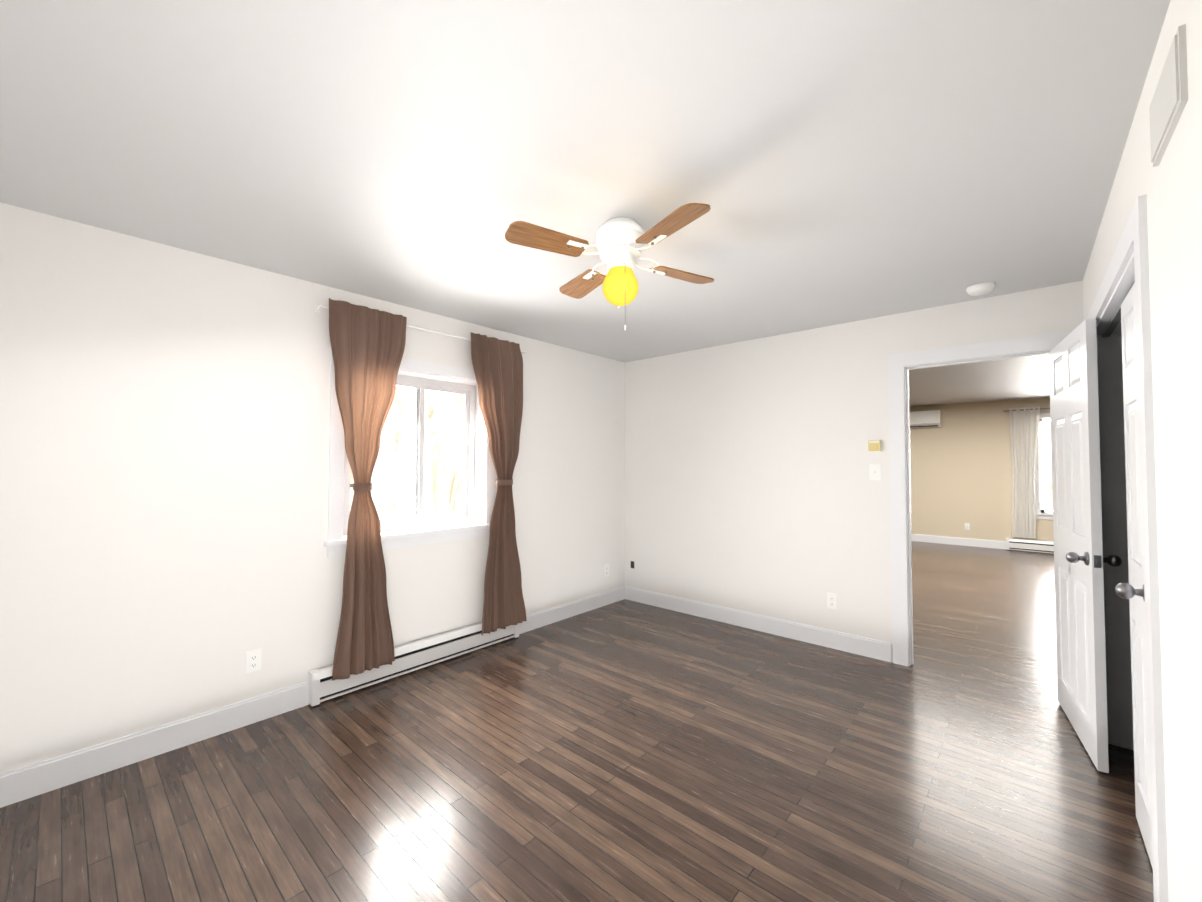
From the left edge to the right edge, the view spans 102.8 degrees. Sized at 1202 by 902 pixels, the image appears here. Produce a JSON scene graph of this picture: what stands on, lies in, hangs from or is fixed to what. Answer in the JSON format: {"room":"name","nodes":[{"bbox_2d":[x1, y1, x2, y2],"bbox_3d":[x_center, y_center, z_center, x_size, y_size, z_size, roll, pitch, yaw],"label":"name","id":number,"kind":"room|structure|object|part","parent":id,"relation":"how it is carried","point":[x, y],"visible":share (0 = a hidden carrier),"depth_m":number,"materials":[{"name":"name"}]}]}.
{"room":"empty bedroom","nodes":[
{"label":"empty bedroom","id":0,"kind":"room"},
{"bbox_2d":[0,202,624,773],"bbox_3d":[-1.312,0.248,3.340,0.180,2.440,4.740,-1,-2,41],"label":"wall","id":1,"kind":"structure","parent":0,"point":[164,446],"depth_m":2.39,"materials":[{"name":"white paint"}]},
{"bbox_2d":[0,681,308,807],"bbox_3d":[-2.194,1.370,2.165,0.014,0.130,1.561,-1,-2,41],"label":"baseboard","id":2,"kind":"structure","parent":1,"relation":"attached to","point":[26,782],"depth_m":2.22,"materials":[{"name":"white wood"}]},
{"bbox_2d":[245,648,261,673],"bbox_3d":[-1.855,1.120,2.560,0.008,0.114,0.070,-1,-2,41],"label":"electrical outlet","id":3,"kind":"object","parent":1,"relation":"attached to","point":[252,660],"visible":1,"depth_m":2.56,"materials":[{"name":"white plastic"}]},
{"bbox_2d":[324,349,493,556],"bbox_3d":[-1.277,0.012,3.342,0.222,1.258,1.220,-1,-2,41],"label":"window unit","id":4,"kind":"structure","parent":1,"relation":"in","point":[419,518],"depth_m":3.42,"materials":[{"name":"grey plastic"}]},
{"bbox_2d":[308,622,518,705],"bbox_3d":[-1.167,1.369,3.285,0.070,0.180,1.478,-1,-2,41],"label":"baseboard heater","id":5,"kind":"object","parent":1,"relation":"attached to","point":[422,653],"visible":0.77,"depth_m":3.17,"materials":[{"name":"white metal"}]},
{"bbox_2d":[315,298,526,680],"bbox_3d":[-1.120,0.235,3.310,0.148,2.205,1.524,-1,-2,41],"label":"curtains","id":6,"kind":"object","parent":1,"relation":"attached to","point":[367,346],"visible":1,"depth_m":2.96,"materials":[{"name":"brown fabric"}]},
{"bbox_2d":[519,586,623,633],"bbox_3d":[-0.235,1.435,4.380,0.014,0.130,1.401,-1,-2,41],"label":"baseboard","id":7,"kind":"structure","parent":1,"relation":"attached to","point":[542,618],"depth_m":4.32,"materials":[{"name":"white wood"}]},
{"bbox_2d":[604,564,608,576],"bbox_3d":[0.056,1.177,4.721,0.008,0.114,0.070,-1,-2,41],"label":"electrical outlet","id":8,"kind":"object","parent":1,"relation":"attached to","point":[606,570],"visible":1,"depth_m":4.71,"materials":[{"name":"white plastic"}]},
{"bbox_2d":[0,541,1153,901],"bbox_3d":[2.746,1.523,3.986,9.400,0.060,11.500,-1,-2,41],"label":"floor","id":9,"kind":"structure","parent":0,"point":[626,751],"depth_m":2.06,"materials":[{"name":"brown wood"}]},
{"bbox_2d":[911,534,1053,553],"bbox_3d":[6.351,1.548,8.065,9.000,0.130,0.014,-1,-2,41],"label":"baseboard","id":10,"kind":"structure","parent":9,"relation":"on","point":[915,537],"depth_m":8.21,"materials":[{"name":"white wood"}]},
{"bbox_2d":[0,0,1169,406],"bbox_3d":[2.749,-0.986,4.057,9.400,0.080,11.500,-1,-2,41],"label":"ceiling","id":11,"kind":"structure","parent":0,"point":[832,162],"depth_m":1.60,"materials":[{"name":"grey paint"}]},
{"bbox_2d":[505,203,713,329],"bbox_3d":[0.087,-0.761,2.135,0.800,0.487,0.800,0,-2,14],"label":"fan","id":12,"kind":"object","parent":11,"relation":"hanging from","point":[621,242],"visible":1,"depth_m":2.06,"materials":[{"name":"brown wood"}]},
{"bbox_3d":[0.087,-0.728,2.134,0.160,0.157,0.160,-1,-2,41],"label":"globe","id":13,"kind":"part","parent":12,"relation":"part of"},
{"bbox_2d":[966,282,994,295],"bbox_3d":[2.263,-0.962,2.860,0.136,0.038,0.136,-1,-2,41],"label":"smoke detector","id":14,"kind":"object","parent":11,"relation":"attached to","point":[980,289],"visible":1,"depth_m":2.82,"materials":[{"name":"white plastic"}]},
{"bbox_2d":[625,281,1083,661],"bbox_3d":[1.528,0.269,3.912,3.677,2.440,0.120,-1,-2,41],"label":"wall","id":15,"kind":"structure","parent":0,"point":[751,486],"depth_m":3.87,"materials":[{"name":"white paint"}]},
{"bbox_2d":[624,586,890,661],"bbox_3d":[1.132,1.430,4.138,2.385,0.130,0.014,-1,-2,41],"label":"baseboard","id":16,"kind":"structure","parent":15,"relation":"attached to","point":[872,648],"depth_m":3.91,"materials":[{"name":"white wood"}]},
{"bbox_2d":[827,593,836,609],"bbox_3d":[1.740,1.131,3.613,0.070,0.114,0.008,-1,-2,41],"label":"electrical outlet","id":17,"kind":"object","parent":15,"relation":"attached to","point":[831,600],"visible":1,"depth_m":3.61,"materials":[{"name":"white plastic"}]},
{"bbox_2d":[869,464,880,479],"bbox_3d":[1.964,0.153,3.438,0.070,0.114,0.016,-1,-2,41],"label":"light switch","id":18,"kind":"object","parent":15,"relation":"attached to","point":[875,471],"visible":1,"depth_m":3.44,"materials":[{"name":"white plastic"}]},
{"bbox_2d":[868,440,881,451],"bbox_3d":[1.960,-0.037,3.434,0.084,0.086,0.036,-1,-2,41],"label":"thermostat","id":19,"kind":"object","parent":15,"relation":"attached to","point":[874,445],"visible":1,"depth_m":3.42,"materials":[{"name":"yellow plastic"}]},
{"bbox_2d":[888,331,1071,666],"bbox_3d":[2.446,0.391,3.104,0.966,2.153,0.164,-1,-2,41],"label":"door frame","id":20,"kind":"structure","parent":15,"relation":"attached to","point":[900,365],"depth_m":3.31,"materials":[{"name":"white wood"}]},
{"bbox_2d":[1049,318,1121,772],"bbox_3d":[2.454,0.422,2.485,0.184,2.032,0.800,-1,-2,34],"label":"bedroom door","id":21,"kind":"structure","parent":20,"relation":"attached to","point":[1079,559],"depth_m":2.33,"materials":[{"name":"white paint"}]},
{"bbox_2d":[909,397,1053,541],"bbox_3d":[2.202,0.255,3.404,9.240,2.440,0.012,-1,-2,41],"label":"wall","id":22,"kind":"structure","parent":0,"point":[960,467],"depth_m":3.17,"materials":[{"name":"beige paint"}]},
{"bbox_2d":[909,410,941,428],"bbox_3d":[5.638,-0.557,8.643,0.800,0.290,0.185,-1,-2,41],"label":"air conditioner unit","id":23,"kind":"object","parent":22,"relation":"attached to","point":[925,419],"visible":0.71,"depth_m":8.46,"materials":[{"name":"white plastic"}]},
{"bbox_2d":[964,523,969,529],"bbox_3d":[6.240,1.286,8.174,0.070,0.114,0.008,-1,-2,41],"label":"outlet","id":24,"kind":"object","parent":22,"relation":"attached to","point":[967,526],"visible":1,"depth_m":8.17,"materials":[{"name":"white plastic"}]},
{"bbox_2d":[1003,406,1049,538],"bbox_3d":[7.358,0.328,7.153,2.040,2.080,0.099,-1,-2,41],"label":"curtain","id":25,"kind":"object","parent":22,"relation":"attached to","point":[1024,427],"visible":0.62,"depth_m":7.65,"materials":[{"name":"white fabric"}]},
{"bbox_2d":[1006,538,1053,552],"bbox_3d":[7.254,1.493,7.231,1.748,0.180,0.070,-1,-2,41],"label":"baseboard heater","id":26,"kind":"object","parent":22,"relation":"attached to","point":[1031,545],"visible":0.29,"depth_m":7.60,"materials":[{"name":"white metal"}]},
{"bbox_2d":[1036,413,1052,519],"bbox_3d":[7.435,0.233,7.228,1.400,1.665,0.190,-1,-2,41],"label":"window","id":27,"kind":"structure","parent":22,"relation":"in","point":[1042,479],"depth_m":7.61,"materials":[{"name":"grey plastic"}]},
{"bbox_2d":[1083,0,1201,901],"bbox_3d":[1.290,0.185,0.960,0.120,2.440,4.620,-1,-2,41],"label":"wall","id":28,"kind":"structure","parent":0,"point":[1170,185],"depth_m":1.13,"materials":[{"name":"white paint"}]},
{"bbox_2d":[1102,281,1152,868],"bbox_3d":[2.052,0.410,1.895,0.104,2.016,1.360,-1,-2,41],"label":"closet door","id":29,"kind":"structure","parent":28,"relation":"in","point":[1132,591],"depth_m":1.76,"materials":[{"name":"white paint"}]},
{"bbox_2d":[1087,194,1168,901],"bbox_3d":[2.086,0.364,1.867,0.136,2.135,1.570,-1,-2,41],"label":"trim","id":30,"kind":"structure","parent":28,"relation":"attached to","point":[1128,265],"depth_m":1.76,"materials":[{"name":"white wood"}]},
{"bbox_2d":[1149,24,1187,166],"bbox_3d":[1.316,-0.810,1.116,0.014,0.162,0.295,-1,-2,41],"label":"air vent","id":31,"kind":"object","parent":28,"relation":"in","point":[1168,103],"visible":1,"depth_m":1.07,"materials":[{"name":"grey"}]},
{"label":"outside","id":32,"kind":"structure","parent":0,"visible":0},
{"bbox_2d":[350,374,1052,517],"bbox_3d":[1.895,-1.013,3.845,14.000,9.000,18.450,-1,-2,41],"label":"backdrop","id":33,"kind":"structure","parent":32,"point":[457,410],"depth_m":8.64,"materials":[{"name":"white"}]}
]}

